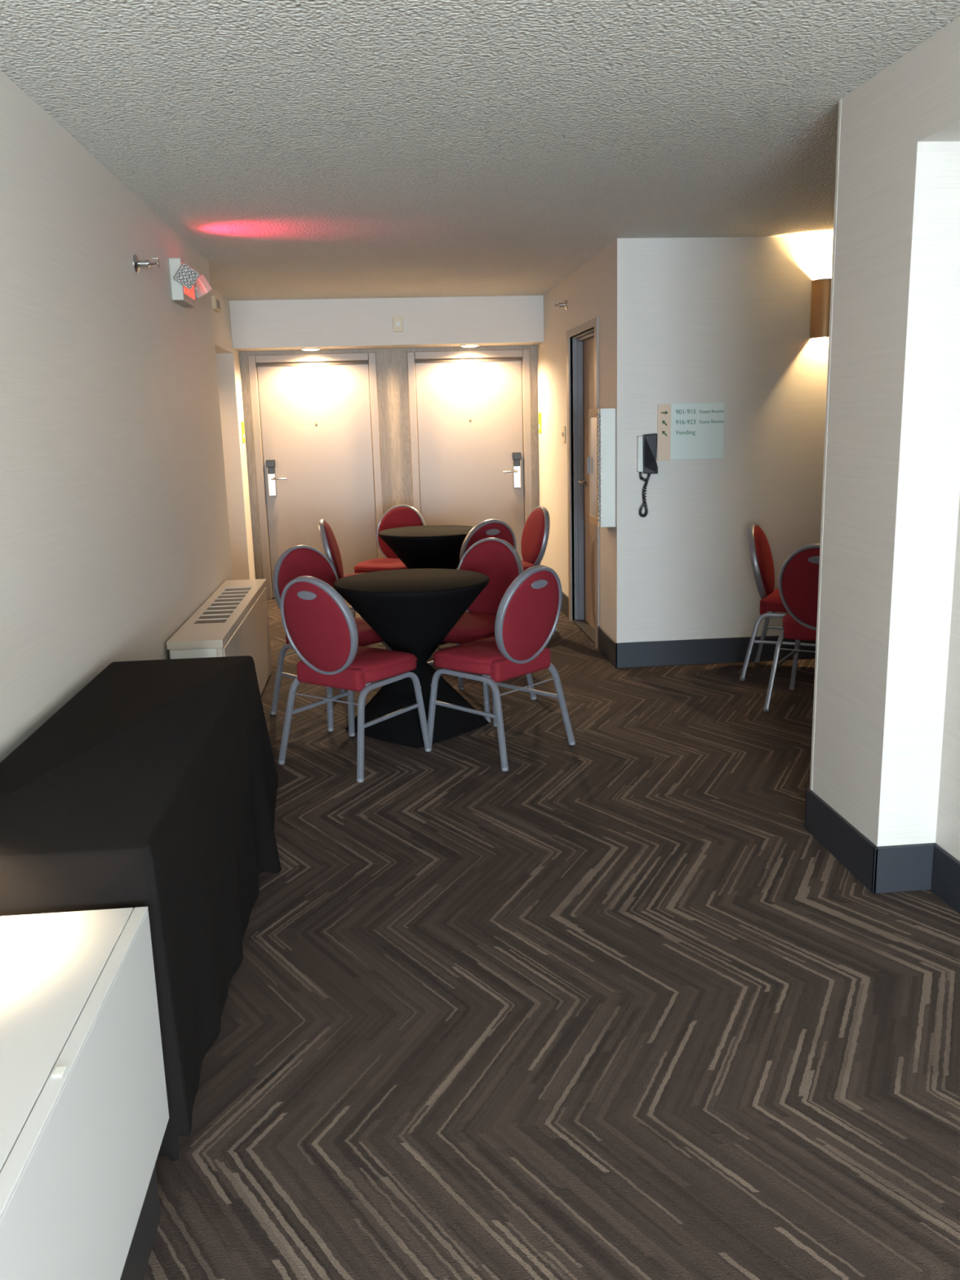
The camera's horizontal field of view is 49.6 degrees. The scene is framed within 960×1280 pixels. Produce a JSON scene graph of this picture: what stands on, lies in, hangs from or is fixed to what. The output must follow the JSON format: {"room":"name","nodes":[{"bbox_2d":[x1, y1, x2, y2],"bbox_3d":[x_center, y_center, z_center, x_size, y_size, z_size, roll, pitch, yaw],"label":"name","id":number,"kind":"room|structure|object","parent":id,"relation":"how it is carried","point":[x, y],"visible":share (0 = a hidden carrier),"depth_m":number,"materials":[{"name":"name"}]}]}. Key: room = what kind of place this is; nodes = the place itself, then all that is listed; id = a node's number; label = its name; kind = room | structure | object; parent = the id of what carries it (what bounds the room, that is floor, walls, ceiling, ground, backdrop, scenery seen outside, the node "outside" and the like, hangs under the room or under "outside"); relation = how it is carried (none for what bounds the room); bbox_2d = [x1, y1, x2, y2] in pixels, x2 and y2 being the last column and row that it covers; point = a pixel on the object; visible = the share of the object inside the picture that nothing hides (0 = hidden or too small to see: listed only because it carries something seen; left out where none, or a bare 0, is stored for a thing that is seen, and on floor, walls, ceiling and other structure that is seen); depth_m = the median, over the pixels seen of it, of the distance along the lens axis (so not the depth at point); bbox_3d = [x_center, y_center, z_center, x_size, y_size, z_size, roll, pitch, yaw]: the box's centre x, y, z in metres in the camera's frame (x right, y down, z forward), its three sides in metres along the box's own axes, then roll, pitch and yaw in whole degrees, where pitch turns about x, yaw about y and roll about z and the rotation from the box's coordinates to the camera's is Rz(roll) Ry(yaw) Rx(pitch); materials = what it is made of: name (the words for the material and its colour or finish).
{"room":"hotel hallway","nodes":[
{"label":"hotel hallway","id":0,"kind":"room"},
{"bbox_2d":[0,70,233,762],"bbox_3d":[-2.115,0.268,0.338,2.222,2.447,12.340,-3,12,-5],"label":"wall","id":1,"kind":"structure","parent":0,"point":[114,528],"depth_m":3.49,"materials":[{"name":"paint"}]},
{"bbox_2d":[133,254,159,272],"bbox_3d":[-1.371,-1.551,4.284,0.097,0.072,0.072,-3,12,-5],"label":"sprinkler","id":2,"kind":"object","parent":1,"relation":"attached to","point":[137,264],"visible":1,"depth_m":4.27,"materials":[{"name":"grey metal"}]},
{"bbox_2d":[168,257,212,307],"bbox_3d":[-1.431,-1.771,5.163,0.148,0.195,0.481,-3,12,-5],"label":"exit sign","id":3,"kind":"object","parent":1,"relation":"attached to","point":[186,283],"visible":1,"depth_m":5.01,"materials":[{"name":"grey plastic"}]},
{"bbox_2d":[215,348,255,580],"bbox_3d":[-2.981,-1.467,8.542,2.055,2.447,0.400,-3,12,-5],"label":"wall","id":4,"kind":"structure","parent":0,"point":[228,365],"depth_m":8.48,"materials":[{"name":"paint"}]},
{"bbox_2d":[240,422,244,442],"bbox_3d":[-1.961,-1.722,8.616,0.010,0.170,0.120,-3,12,-5],"label":"plaque","id":5,"kind":"object","parent":4,"relation":"attached to","point":[242,423],"visible":1,"depth_m":8.59,"materials":[{"name":"yellow plastic"}]},
{"bbox_2d":[210,287,543,353],"bbox_3d":[-1.671,-2.313,7.430,4.550,0.397,2.460,-3,12,-5],"label":"wall","id":6,"kind":"structure","parent":0,"point":[276,325],"depth_m":8.32,"materials":[{"name":"paint"}]},
{"bbox_2d":[211,295,221,312],"bbox_3d":[-1.876,-2.390,7.405,0.034,0.090,0.260,-3,12,-5],"label":"wall sensor","id":7,"kind":"object","parent":6,"relation":"attached to","point":[216,304],"visible":0.92,"depth_m":7.33,"materials":[{"name":"beige plastic"}]},
{"bbox_2d":[300,347,321,351],"bbox_3d":[-1.383,-2.371,8.493,0.172,0.017,0.172,-3,12,-5],"label":"recessed light","id":8,"kind":"object","parent":6,"relation":"in","point":[304,348],"visible":1,"depth_m":8.44,"materials":[{"name":"white glass"}]},
{"bbox_2d":[392,316,403,331],"bbox_3d":[-0.657,-2.528,8.320,0.076,0.116,0.026,-3,12,-5],"label":"wall sensor","id":9,"kind":"object","parent":6,"relation":"attached to","point":[397,321],"visible":1,"depth_m":8.31,"materials":[{"name":"beige plastic"}]},
{"bbox_2d":[459,344,479,346],"bbox_3d":[-0.084,-2.430,8.604,0.172,0.017,0.172,-3,12,-5],"label":"recessed light","id":10,"kind":"object","parent":6,"relation":"in","point":[463,345],"visible":1,"depth_m":8.55,"materials":[{"name":"white glass"}]},
{"bbox_2d":[277,351,502,547],"bbox_3d":[0.049,-1.668,9.096,8.200,2.447,0.200,-3,12,-5],"label":"wall","id":11,"kind":"structure","parent":0,"point":[406,352],"depth_m":8.83,"materials":[{"name":"beige paint"}]},
{"bbox_2d":[239,351,263,579],"bbox_3d":[-1.936,-1.377,8.856,0.070,2.085,0.020,-3,12,-5],"label":"trim","id":12,"kind":"structure","parent":11,"relation":"attached to","point":[242,355],"depth_m":8.82,"materials":[{"name":"grey wood"}]},
{"bbox_2d":[247,352,385,599],"bbox_3d":[-1.372,-1.381,8.877,1.057,2.052,0.082,-3,12,-5],"label":"door","id":13,"kind":"structure","parent":11,"relation":"in","point":[313,435],"depth_m":8.85,"materials":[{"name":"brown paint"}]},
{"bbox_2d":[247,345,528,355],"bbox_3d":[-0.755,-2.435,8.744,2.358,0.033,0.020,-3,12,-5],"label":"trim","id":14,"kind":"structure","parent":11,"relation":"attached to","point":[513,347],"depth_m":8.72,"materials":[{"name":"grey wood"}]},
{"bbox_2d":[375,347,413,515],"bbox_3d":[-0.720,-1.433,8.960,0.261,2.085,0.020,-3,12,-5],"label":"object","id":15,"kind":"structure","parent":11,"relation":"attached to","point":[391,363],"depth_m":8.87,"materials":[{"name":"beige paint"}]},
{"bbox_2d":[406,349,532,569],"bbox_3d":[-0.069,-1.440,8.989,1.040,2.052,0.082,-3,12,-5],"label":"door","id":16,"kind":"structure","parent":11,"relation":"in","point":[473,428],"depth_m":8.95,"materials":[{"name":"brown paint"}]},
{"bbox_2d":[528,345,540,564],"bbox_3d":[0.479,-1.487,9.062,0.067,2.085,0.020,-3,12,-5],"label":"trim","id":17,"kind":"structure","parent":11,"relation":"attached to","point":[533,348],"depth_m":8.97,"materials":[{"name":"grey wood"}]},
{"bbox_2d":[0,0,959,300],"bbox_3d":[0.700,-1.401,1.643,8.200,0.120,15.050,-3,12,-5],"label":"ceiling","id":18,"kind":"structure","parent":0,"point":[304,149],"depth_m":3.36,"materials":[{"name":"white paint"}]},
{"bbox_2d":[143,598,959,1279],"bbox_3d":[0.768,1.108,2.181,8.200,0.120,15.050,-3,12,-5],"label":"floor","id":19,"kind":"structure","parent":0,"point":[606,1005],"depth_m":2.63,"materials":[{"name":"carpet"}]},
{"bbox_2d":[0,906,168,1279],"bbox_3d":[-0.769,0.987,1.117,0.500,0.643,1.712,-3,12,-5],"label":"base cabinet","id":20,"kind":"object","parent":19,"relation":"on","point":[84,1113],"visible":1,"depth_m":1.58,"materials":[{"name":"laminate"}]},
{"bbox_2d":[166,578,271,695],"bbox_3d":[-1.311,0.098,5.424,0.239,0.566,1.770,-3,12,-5],"label":"wall heater","id":21,"kind":"object","parent":19,"relation":"on","point":[233,621],"visible":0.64,"depth_m":5.24,"materials":[{"name":"beige metal"}]},
{"bbox_2d":[194,587,251,623],"bbox_3d":[-1.326,-0.173,5.422,0.150,0.024,1.080,-3,12,-5],"label":"grille","id":22,"kind":"object","parent":21,"relation":"attached to","point":[224,606],"depth_m":5.35,"materials":[{"name":"beige metal"}]},
{"bbox_2d":[270,545,391,731],"bbox_3d":[-0.770,-0.044,5.394,0.522,0.868,0.498,10,16,42],"label":"banquet chair","id":23,"kind":"object","parent":19,"relation":"on","point":[298,561],"visible":0.3,"depth_m":5.39,"materials":[{"name":"red fabric"}]},
{"bbox_2d":[278,547,337,596],"bbox_3d":[-0.905,-0.275,5.470,0.121,0.416,0.380,10,16,42],"label":"chair backrest","id":24,"kind":"object","parent":23,"relation":"on","point":[294,562],"depth_m":5.44,"materials":[{"name":"red fabric"}]},
{"bbox_2d":[318,519,362,618],"bbox_3d":[-0.797,-0.383,6.978,0.522,0.868,0.498,-2,12,-2],"label":"banquet chair","id":25,"kind":"object","parent":19,"relation":"on","point":[330,544],"visible":0.34,"depth_m":6.79,"materials":[{"name":"red fabric"}]},
{"bbox_2d":[324,521,343,578],"bbox_3d":[-0.982,-0.585,6.927,0.121,0.416,0.380,-2,12,-2],"label":"cushion","id":26,"kind":"object","parent":25,"relation":"on","point":[331,549],"depth_m":6.80,"materials":[{"name":"red fabric"}]},
{"bbox_2d":[278,575,431,782],"bbox_3d":[-0.581,0.111,4.646,0.498,0.868,0.522,7,15,34],"label":"banquet chair","id":27,"kind":"object","parent":19,"relation":"on","point":[319,625],"visible":1,"depth_m":4.47,"materials":[{"name":"red fabric"}]},
{"bbox_2d":[351,504,426,617],"bbox_3d":[-0.651,-0.553,7.752,0.498,0.868,0.522,3,13,20],"label":"banquet chair","id":28,"kind":"object","parent":19,"relation":"on","point":[402,515],"visible":0.39,"depth_m":7.83,"materials":[{"name":"red fabric"}]},
{"bbox_2d":[377,506,422,558],"bbox_3d":[-0.597,-0.798,7.872,0.380,0.416,0.121,3,13,20],"label":"cushion","id":29,"kind":"object","parent":28,"relation":"on","point":[396,517],"depth_m":7.86,"materials":[{"name":"red fabric"}]},
{"bbox_2d":[333,568,489,748],"bbox_3d":[-0.320,0.070,5.102,0.750,0.742,0.750,-3,12,-5],"label":"cocktail table","id":30,"kind":"object","parent":19,"relation":"on","point":[413,611],"visible":0.79,"depth_m":4.94,"materials":[{"name":"black fabric"}]},
{"bbox_2d":[378,524,474,644],"bbox_3d":[-0.325,-0.396,7.277,0.734,0.742,0.734,-3,12,-5],"label":"cocktail table","id":31,"kind":"object","parent":19,"relation":"on","point":[432,546],"visible":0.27,"depth_m":7.00,"materials":[{"name":"black fabric"}]},
{"bbox_2d":[426,537,536,722],"bbox_3d":[-0.041,-0.080,5.467,0.498,0.868,0.522,6,14,31],"label":"banquet chair","id":32,"kind":"object","parent":19,"relation":"on","point":[495,558],"visible":0.42,"depth_m":5.51,"materials":[{"name":"red fabric"}]},
{"bbox_2d":[459,540,518,614],"bbox_3d":[0.047,-0.322,5.571,0.380,0.416,0.121,6,14,31],"label":"cushion","id":33,"kind":"object","parent":32,"relation":"on","point":[498,560],"depth_m":5.53,"materials":[{"name":"red fabric"}]},
{"bbox_2d":[459,519,515,561],"bbox_3d":[-0.035,-0.381,6.870,0.498,0.868,0.522,-9,14,-30],"label":"banquet chair","id":34,"kind":"object","parent":19,"relation":"on","point":[490,528],"visible":0.2,"depth_m":6.57,"materials":[{"name":"red fabric"}]},
{"bbox_2d":[427,564,575,771],"bbox_3d":[0.088,0.072,4.741,0.522,0.868,0.498,10,16,42],"label":"banquet chair","id":35,"kind":"object","parent":19,"relation":"on","point":[528,612],"visible":0.98,"depth_m":4.58,"materials":[{"name":"red fabric"}]},
{"bbox_2d":[520,506,557,631],"bbox_3d":[0.225,-0.510,7.440,0.522,0.868,0.498,-6,13,-19],"label":"banquet chair","id":36,"kind":"object","parent":19,"relation":"on","point":[535,536],"visible":0.44,"depth_m":7.37,"materials":[{"name":"red fabric"}]},
{"bbox_2d":[520,507,544,564],"bbox_3d":[0.388,-0.734,7.453,0.121,0.416,0.380,-6,13,-19],"label":"cushion","id":37,"kind":"object","parent":36,"relation":"on","point":[532,542],"depth_m":7.39,"materials":[{"name":"red fabric"}]},
{"bbox_2d":[739,523,816,680],"bbox_3d":[1.787,-0.228,5.926,0.522,0.868,0.498,4,13,25],"label":"banquet chair","id":38,"kind":"object","parent":19,"relation":"on","point":[761,557],"visible":0.63,"depth_m":5.83,"materials":[{"name":"red fabric"}]},
{"bbox_2d":[754,525,774,595],"bbox_3d":[1.619,-0.447,5.956,0.121,0.416,0.380,4,13,25],"label":"cushion","id":39,"kind":"object","parent":38,"relation":"on","point":[764,572],"depth_m":5.85,"materials":[{"name":"red fabric"}]},
{"bbox_2d":[763,542,820,711],"bbox_3d":[1.764,-0.086,5.267,0.498,0.868,0.522,6,14,31],"label":"banquet chair","id":40,"kind":"object","parent":19,"relation":"on","point":[798,577],"visible":0.51,"depth_m":5.14,"materials":[{"name":"red fabric"}]},
{"bbox_3d":[-0.906,0.592,2.757,0.439,0.736,1.581,-3,12,-5],"label":"folding table","id":41,"kind":"object","parent":19,"relation":"on","visible":0},
{"bbox_2d":[0,655,281,1160],"bbox_3d":[-0.887,0.552,2.839,0.534,0.705,1.792,-3,12,-5],"label":"tablecloth","id":42,"kind":"object","parent":41,"relation":"on","point":[154,786],"visible":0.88,"depth_m":2.35,"materials":[{"name":"black fabric"}]},
{"bbox_2d":[537,239,617,641],"bbox_3d":[0.874,-1.358,7.547,0.450,2.447,3.100,-3,12,-5],"label":"wall","id":43,"kind":"structure","parent":0,"point":[590,291],"depth_m":7.55,"materials":[{"name":"paint"}]},
{"bbox_2d":[538,412,542,432],"bbox_3d":[0.509,-1.848,8.845,0.010,0.170,0.120,-3,12,-5],"label":"plaque","id":44,"kind":"object","parent":43,"relation":"attached to","point":[540,413],"visible":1,"depth_m":8.82,"materials":[{"name":"yellow plastic"}]},
{"bbox_2d":[553,299,567,310],"bbox_3d":[0.568,-2.375,7.374,0.097,0.072,0.072,-3,12,-5],"label":"sprinkler","id":45,"kind":"object","parent":43,"relation":"attached to","point":[564,304],"visible":1,"depth_m":7.36,"materials":[{"name":"grey metal"}]},
{"bbox_2d":[561,426,565,442],"bbox_3d":[0.616,-1.526,7.712,0.020,0.120,0.120,-3,12,-5],"label":"light switch","id":46,"kind":"object","parent":43,"relation":"attached to","point":[563,428],"visible":1,"depth_m":7.69,"materials":[{"name":"beige plastic"}]},
{"bbox_2d":[566,316,599,649],"bbox_3d":[0.775,-1.069,7.085,0.172,2.080,1.070,-3,12,-5],"label":"door","id":47,"kind":"structure","parent":43,"relation":"in","point":[585,364],"depth_m":7.41,"materials":[{"name":"brown paint"}]},
{"bbox_2d":[560,591,617,667],"bbox_3d":[0.678,-0.221,7.735,0.012,0.155,3.066,-3,12,-5],"label":"baseboard","id":48,"kind":"structure","parent":43,"relation":"attached to","point":[606,646],"depth_m":6.56,"materials":[{"name":"plastic"}]},
{"bbox_2d":[586,408,615,527],"bbox_3d":[0.721,-1.031,6.210,0.112,0.685,0.300,-3,12,-5],"label":"upper cabinet","id":49,"kind":"object","parent":43,"relation":"attached to","point":[601,460],"visible":1,"depth_m":6.10,"materials":[{"name":"grey plastic"}]},
{"bbox_2d":[622,235,833,642],"bbox_3d":[2.601,-1.131,6.269,3.650,2.447,0.204,-3,12,-5],"label":"wall","id":50,"kind":"structure","parent":0,"point":[756,355],"depth_m":6.03,"materials":[{"name":"paint"}]},
{"bbox_2d":[616,238,622,643],"bbox_3d":[0.806,-1.104,5.999,0.033,2.292,0.008,-3,12,-5],"label":"trim","id":51,"kind":"structure","parent":50,"relation":"attached to","point":[620,241],"depth_m":5.99,"materials":[{"name":"paint"}]},
{"bbox_2d":[636,433,657,517],"bbox_3d":[0.968,-0.950,6.016,0.112,0.480,0.068,-3,12,-5],"label":"wall telephone","id":52,"kind":"object","parent":50,"relation":"attached to","point":[646,444],"visible":1,"depth_m":5.98,"materials":[{"name":"grey plastic"}]},
{"bbox_2d":[657,402,724,461],"bbox_3d":[1.219,-1.205,6.013,0.395,0.322,0.015,-3,12,-5],"label":"sign","id":53,"kind":"object","parent":50,"relation":"attached to","point":[685,431],"visible":1,"depth_m":6.01,"materials":[{"name":"beige plastic"}]},
{"bbox_2d":[615,635,816,668],"bbox_3d":[2.586,0.014,6.399,3.562,0.155,0.012,-3,12,-5],"label":"baseboard","id":54,"kind":"structure","parent":50,"relation":"attached to","point":[726,650],"depth_m":6.29,"materials":[{"name":"plastic"}]},
{"bbox_2d":[808,277,831,338],"bbox_3d":[1.993,-1.881,5.901,0.204,0.320,0.097,-3,12,-5],"label":"wall sconce","id":55,"kind":"object","parent":50,"relation":"attached to","point":[820,288],"visible":0.41,"depth_m":5.88,"materials":[{"name":"brown metal"}]},
{"bbox_2d":[810,42,959,846],"bbox_3d":[2.940,-0.532,3.432,3.515,2.447,0.520,-3,12,-5],"label":"wall pillar","id":56,"kind":"structure","parent":0,"point":[892,489],"depth_m":3.13,"materials":[{"name":"paint"}]},
{"bbox_2d":[809,98,841,790],"bbox_3d":[1.165,-0.581,3.513,0.003,2.292,0.017,-3,12,-5],"label":"trim","id":57,"kind":"structure","parent":56,"relation":"attached to","point":[840,100],"depth_m":3.49,"materials":[{"name":"paint"}]},
{"bbox_2d":[804,787,936,893],"bbox_3d":[2.914,0.590,3.667,3.427,0.155,0.544,-3,12,-5],"label":"baseboard","id":58,"kind":"structure","parent":56,"relation":"attached to","point":[900,868],"depth_m":3.29,"materials":[{"name":"plastic"}]},
{"bbox_2d":[917,16,959,861],"bbox_3d":[1.970,0.474,-1.139,0.715,2.447,8.620,-3,12,-5],"label":"wall","id":59,"kind":"structure","parent":0,"point":[939,120],"depth_m":3.05,"materials":[{"name":"paint"}]},
{"bbox_2d":[931,844,959,914],"bbox_3d":[1.819,1.582,-0.822,0.012,0.155,8.408,-3,12,-5],"label":"baseboard","id":60,"kind":"structure","parent":59,"relation":"attached to","point":[945,879],"depth_m":3.19,"materials":[{"name":"plastic"}]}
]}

